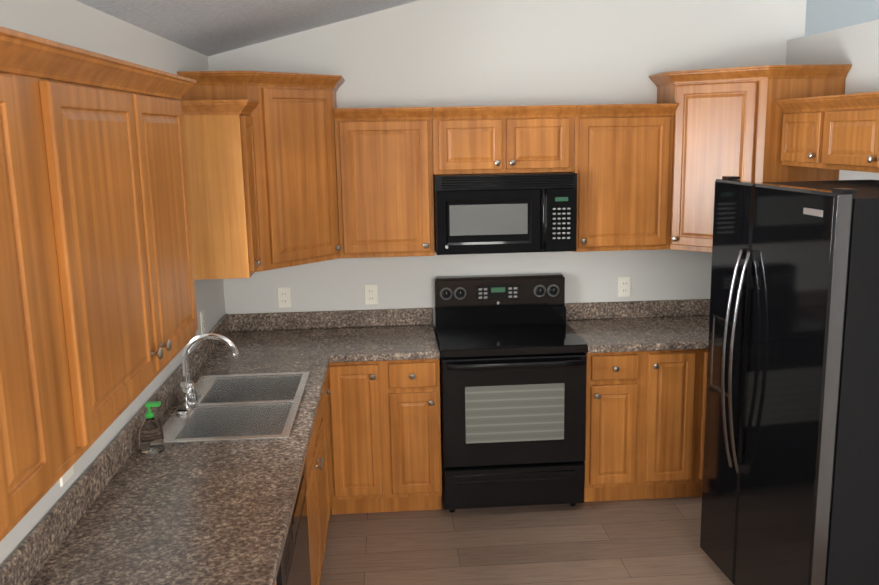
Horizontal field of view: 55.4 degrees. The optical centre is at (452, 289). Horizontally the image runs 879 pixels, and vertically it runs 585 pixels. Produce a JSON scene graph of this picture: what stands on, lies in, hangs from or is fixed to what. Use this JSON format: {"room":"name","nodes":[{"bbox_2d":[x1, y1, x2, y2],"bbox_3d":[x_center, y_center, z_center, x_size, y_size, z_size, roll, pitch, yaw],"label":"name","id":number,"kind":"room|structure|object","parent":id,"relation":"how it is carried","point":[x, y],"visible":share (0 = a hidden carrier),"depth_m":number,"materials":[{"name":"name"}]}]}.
{"room":"kitchen","nodes":[
{"label":"kitchen","id":0,"kind":"room"},
{"bbox_2d":[0,0,225,565],"bbox_3d":[-1.073,0.674,0.846,0.150,2.444,8.270,-2,11,-4],"label":"wall","id":1,"kind":"structure","parent":0,"point":[74,23],"depth_m":2.80,"materials":[{"name":"grey paint"}]},
{"bbox_2d":[0,26,83,541],"bbox_3d":[-0.892,-0.016,1.376,0.326,0.798,0.335,-2,11,-4],"label":"upper cabinet","id":2,"kind":"object","parent":1,"relation":"attached to","point":[41,438],"depth_m":1.47,"materials":[{"name":"brown wood"}]},
{"bbox_2d":[60,465,73,486],"bbox_3d":[-1.111,0.487,2.402,0.010,0.128,0.092,-2,11,-4],"label":"outlet","id":3,"kind":"object","parent":1,"relation":"attached to","point":[67,475],"visible":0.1,"depth_m":2.40,"materials":[{"name":"beige plastic"}]},
{"bbox_2d":[40,37,197,452],"bbox_3d":[-0.950,-0.152,2.101,0.326,0.798,1.145,-2,11,-4],"label":"upper cabinet","id":4,"kind":"object","parent":1,"relation":"attached to","point":[98,321],"depth_m":1.94,"materials":[{"name":"brown wood"}]},
{"bbox_2d":[200,310,205,333],"bbox_3d":[-1.252,0.164,4.192,0.009,0.112,0.072,-2,11,-4],"label":"outlet","id":5,"kind":"object","parent":1,"relation":"attached to","point":[202,321],"visible":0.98,"depth_m":4.17,"materials":[{"name":"beige plastic"}]},
{"bbox_2d":[178,100,260,279],"bbox_3d":[-1.072,-0.459,3.846,0.355,0.795,0.306,-2,11,-4],"label":"upper cabinet","id":6,"kind":"object","parent":1,"relation":"attached to","point":[221,177],"visible":0.83,"depth_m":3.75,"materials":[{"name":"brown wood"}]},
{"bbox_2d":[76,0,417,55],"bbox_3d":[2.609,-1.799,1.759,8.200,2.134,10.400,-2,11,-4],"label":"ceiling","id":7,"kind":"structure","parent":0,"point":[209,27],"depth_m":3.73,"materials":[{"name":"white paint"}]},
{"bbox_2d":[208,0,806,329],"bbox_3d":[0.270,-0.530,4.869,3.488,3.272,0.150,-2,11,-4],"label":"wall","id":8,"kind":"structure","parent":0,"point":[440,53],"depth_m":4.69,"materials":[{"name":"grey paint"}]},
{"bbox_2d":[177,71,344,271],"bbox_3d":[-0.922,-0.613,4.309,0.730,0.949,0.730,-2,11,-4],"label":"upper cabinet","id":9,"kind":"object","parent":8,"relation":"attached to","point":[292,114],"visible":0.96,"depth_m":4.14,"materials":[{"name":"brown wood"}]},
{"bbox_2d":[277,287,290,307],"bbox_3d":[-0.967,0.045,4.797,0.075,0.120,0.009,-2,11,-4],"label":"outlet","id":10,"kind":"object","parent":8,"relation":"attached to","point":[284,297],"visible":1,"depth_m":4.79,"materials":[{"name":"beige plastic"}]},
{"bbox_2d":[364,284,377,304],"bbox_3d":[-0.473,0.030,4.833,0.075,0.120,0.009,-2,11,-4],"label":"outlet","id":11,"kind":"object","parent":8,"relation":"attached to","point":[371,294],"visible":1,"depth_m":4.83,"materials":[{"name":"beige plastic"}]},
{"bbox_2d":[333,107,434,257],"bbox_3d":[-0.367,-0.584,4.549,0.507,0.784,0.355,-2,11,-4],"label":"upper cabinet","id":12,"kind":"object","parent":8,"relation":"attached to","point":[384,162],"visible":0.98,"depth_m":4.41,"materials":[{"name":"brown wood"}]},
{"bbox_2d":[432,105,576,174],"bbox_3d":[0.261,-0.816,4.555,0.756,0.350,0.355,-2,11,-4],"label":"upper cabinet","id":13,"kind":"object","parent":8,"relation":"attached to","point":[500,139],"visible":1,"depth_m":4.41,"materials":[{"name":"brown wood"}]},
{"bbox_2d":[433,172,576,254],"bbox_3d":[0.272,-0.429,4.585,0.749,0.417,0.439,-2,11,-4],"label":"microwave","id":14,"kind":"object","parent":13,"relation":"attached to","point":[503,213],"visible":1,"depth_m":4.41,"materials":[{"name":"black"}]},
{"bbox_2d":[618,277,630,296],"bbox_3d":[1.014,-0.015,4.942,0.075,0.120,0.009,-2,11,-4],"label":"outlet","id":15,"kind":"object","parent":8,"relation":"attached to","point":[624,286],"visible":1,"depth_m":4.94,"materials":[{"name":"beige plastic"}]},
{"bbox_2d":[573,103,676,251],"bbox_3d":[0.911,-0.623,4.642,0.536,0.784,0.355,-2,11,-4],"label":"upper cabinet","id":16,"kind":"object","parent":8,"relation":"attached to","point":[623,155],"visible":0.83,"depth_m":4.50,"materials":[{"name":"brown wood"}]},
{"bbox_2d":[649,64,851,252],"bbox_3d":[1.539,-0.691,4.502,0.796,0.949,0.703,-2,11,-4],"label":"upper cabinet","id":17,"kind":"object","parent":8,"relation":"attached to","point":[728,121],"visible":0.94,"depth_m":4.28,"materials":[{"name":"brown wood"}]},
{"bbox_2d":[320,495,733,584],"bbox_3d":[2.666,1.591,2.400,8.200,0.060,10.400,-2,11,-4],"label":"floor","id":18,"kind":"structure","parent":0,"point":[656,541],"depth_m":4.14,"materials":[{"name":"brown wood"}]},
{"bbox_2d":[276,461,310,584],"bbox_3d":[-0.800,1.111,2.741,0.608,0.872,0.746,-2,11,-4],"label":"dishwasher","id":19,"kind":"object","parent":18,"relation":"on","point":[294,567],"visible":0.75,"depth_m":2.77,"materials":[{"name":"black metal"}]},
{"bbox_2d":[306,376,332,584],"bbox_3d":[-0.901,0.870,4.017,0.640,0.875,1.849,-2,11,-4],"label":"base cabinet","id":20,"kind":"object","parent":18,"relation":"on","point":[319,494],"visible":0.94,"depth_m":3.64,"materials":[{"name":"brown wood"}]},
{"bbox_2d":[0,311,339,584],"bbox_3d":[-0.868,0.475,3.333,0.630,0.148,3.050,-2,11,-4],"label":"countertop","id":21,"kind":"structure","parent":20,"relation":"on","point":[124,510],"depth_m":2.58,"materials":[{"name":"stone"}]},
{"bbox_2d":[138,401,164,454],"bbox_3d":[-1.077,0.488,2.977,0.084,0.180,0.084,-2,11,-4],"label":"soap dispenser","id":22,"kind":"object","parent":21,"relation":"on","point":[151,437],"visible":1,"depth_m":2.95,"materials":[{"name":"green"}]},
{"bbox_2d":[175,333,239,415],"bbox_3d":[-1.010,0.326,3.454,0.262,0.302,0.282,-2,11,-4],"label":"faucet","id":23,"kind":"object","parent":21,"relation":"on","point":[189,395],"visible":1,"depth_m":3.43,"materials":[{"name":"silver metal"}]},
{"bbox_2d":[162,372,309,443],"bbox_3d":[-0.887,0.566,3.509,0.500,0.192,0.860,-2,11,-4],"label":"sink","id":24,"kind":"object","parent":21,"relation":"in","point":[245,407],"visible":0.58,"depth_m":3.50,"materials":[{"name":"silver metal"}]},
{"bbox_2d":[327,359,441,514],"bbox_3d":[-0.380,0.741,4.652,0.594,0.875,0.640,-2,11,-4],"label":"base cabinet","id":25,"kind":"object","parent":18,"relation":"on","point":[385,428],"visible":0.94,"depth_m":4.37,"materials":[{"name":"brown wood"}]},
{"bbox_2d":[332,308,439,362],"bbox_3d":[-0.369,0.239,4.561,0.558,0.140,0.635,-2,11,-4],"label":"countertop","id":26,"kind":"structure","parent":25,"relation":"on","point":[406,333],"depth_m":4.63,"materials":[{"name":"stone"}]},
{"bbox_2d":[434,273,587,512],"bbox_3d":[0.302,0.566,4.634,0.767,1.201,0.695,-2,11,-4],"label":"range","id":27,"kind":"object","parent":18,"relation":"on","point":[513,348],"visible":1,"depth_m":4.41,"materials":[{"name":"black metal"}]},
{"bbox_2d":[584,351,647,501],"bbox_3d":[0.837,0.701,4.755,0.303,0.876,0.610,-2,11,-4],"label":"base cabinet","id":28,"kind":"object","parent":18,"relation":"on","point":[645,422],"depth_m":4.46,"materials":[{"name":"brown wood"}]},
{"bbox_2d":[644,349,703,498],"bbox_3d":[1.140,0.692,4.777,0.306,0.876,0.610,-2,11,-4],"label":"base cabinet","id":29,"kind":"object","parent":18,"relation":"on","point":[675,377],"depth_m":4.48,"materials":[{"name":"brown wood"}]},
{"bbox_2d":[700,349,707,495],"bbox_3d":[1.429,0.683,4.799,0.274,0.876,0.610,-2,11,-4],"label":"base cabinet","id":30,"kind":"object","parent":18,"relation":"on","point":[702,431],"depth_m":4.50,"materials":[{"name":"brown wood"}]},
{"bbox_2d":[565,299,709,352],"bbox_3d":[1.312,0.186,4.687,1.275,0.140,0.628,-2,11,-4],"label":"countertop","id":31,"kind":"structure","parent":30,"relation":"on","point":[655,325],"depth_m":4.80,"materials":[{"name":"stone"}]},
{"bbox_2d":[700,176,878,584],"bbox_3d":[1.551,0.463,3.431,0.827,1.811,0.912,-2,11,-8],"label":"refrigerator","id":32,"kind":"object","parent":18,"relation":"on","point":[790,490],"visible":1,"depth_m":3.10,"materials":[{"name":"black metal"}]},
{"bbox_2d":[786,20,878,179],"bbox_3d":[2.099,0.116,3.364,0.100,2.500,3.320,-2,11,-4],"label":"wall","id":33,"kind":"structure","parent":0,"point":[856,46],"depth_m":4.12,"materials":[{"name":"grey paint"}]},
{"bbox_2d":[776,97,827,167],"bbox_3d":[1.796,-0.751,3.991,0.355,0.320,0.411,-2,11,-4],"label":"upper cabinet","id":34,"kind":"object","parent":33,"relation":"attached to","point":[803,132],"visible":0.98,"depth_m":3.94,"materials":[{"name":"brown wood"}]},
{"bbox_2d":[818,92,878,172],"bbox_3d":[1.851,-0.621,3.298,0.355,0.320,1.000,-2,11,-4],"label":"upper cabinet","id":35,"kind":"object","parent":33,"relation":"attached to","point":[852,134],"visible":1,"depth_m":3.53,"materials":[{"name":"brown wood"}]},
{"bbox_2d":[804,0,878,36],"bbox_3d":[4.174,-1.462,5.875,4.500,4.600,0.100,-2,11,-4],"label":"wall","id":36,"kind":"structure","parent":0,"point":[825,15],"depth_m":5.63,"materials":[{"name":"grey paint"}]}
]}

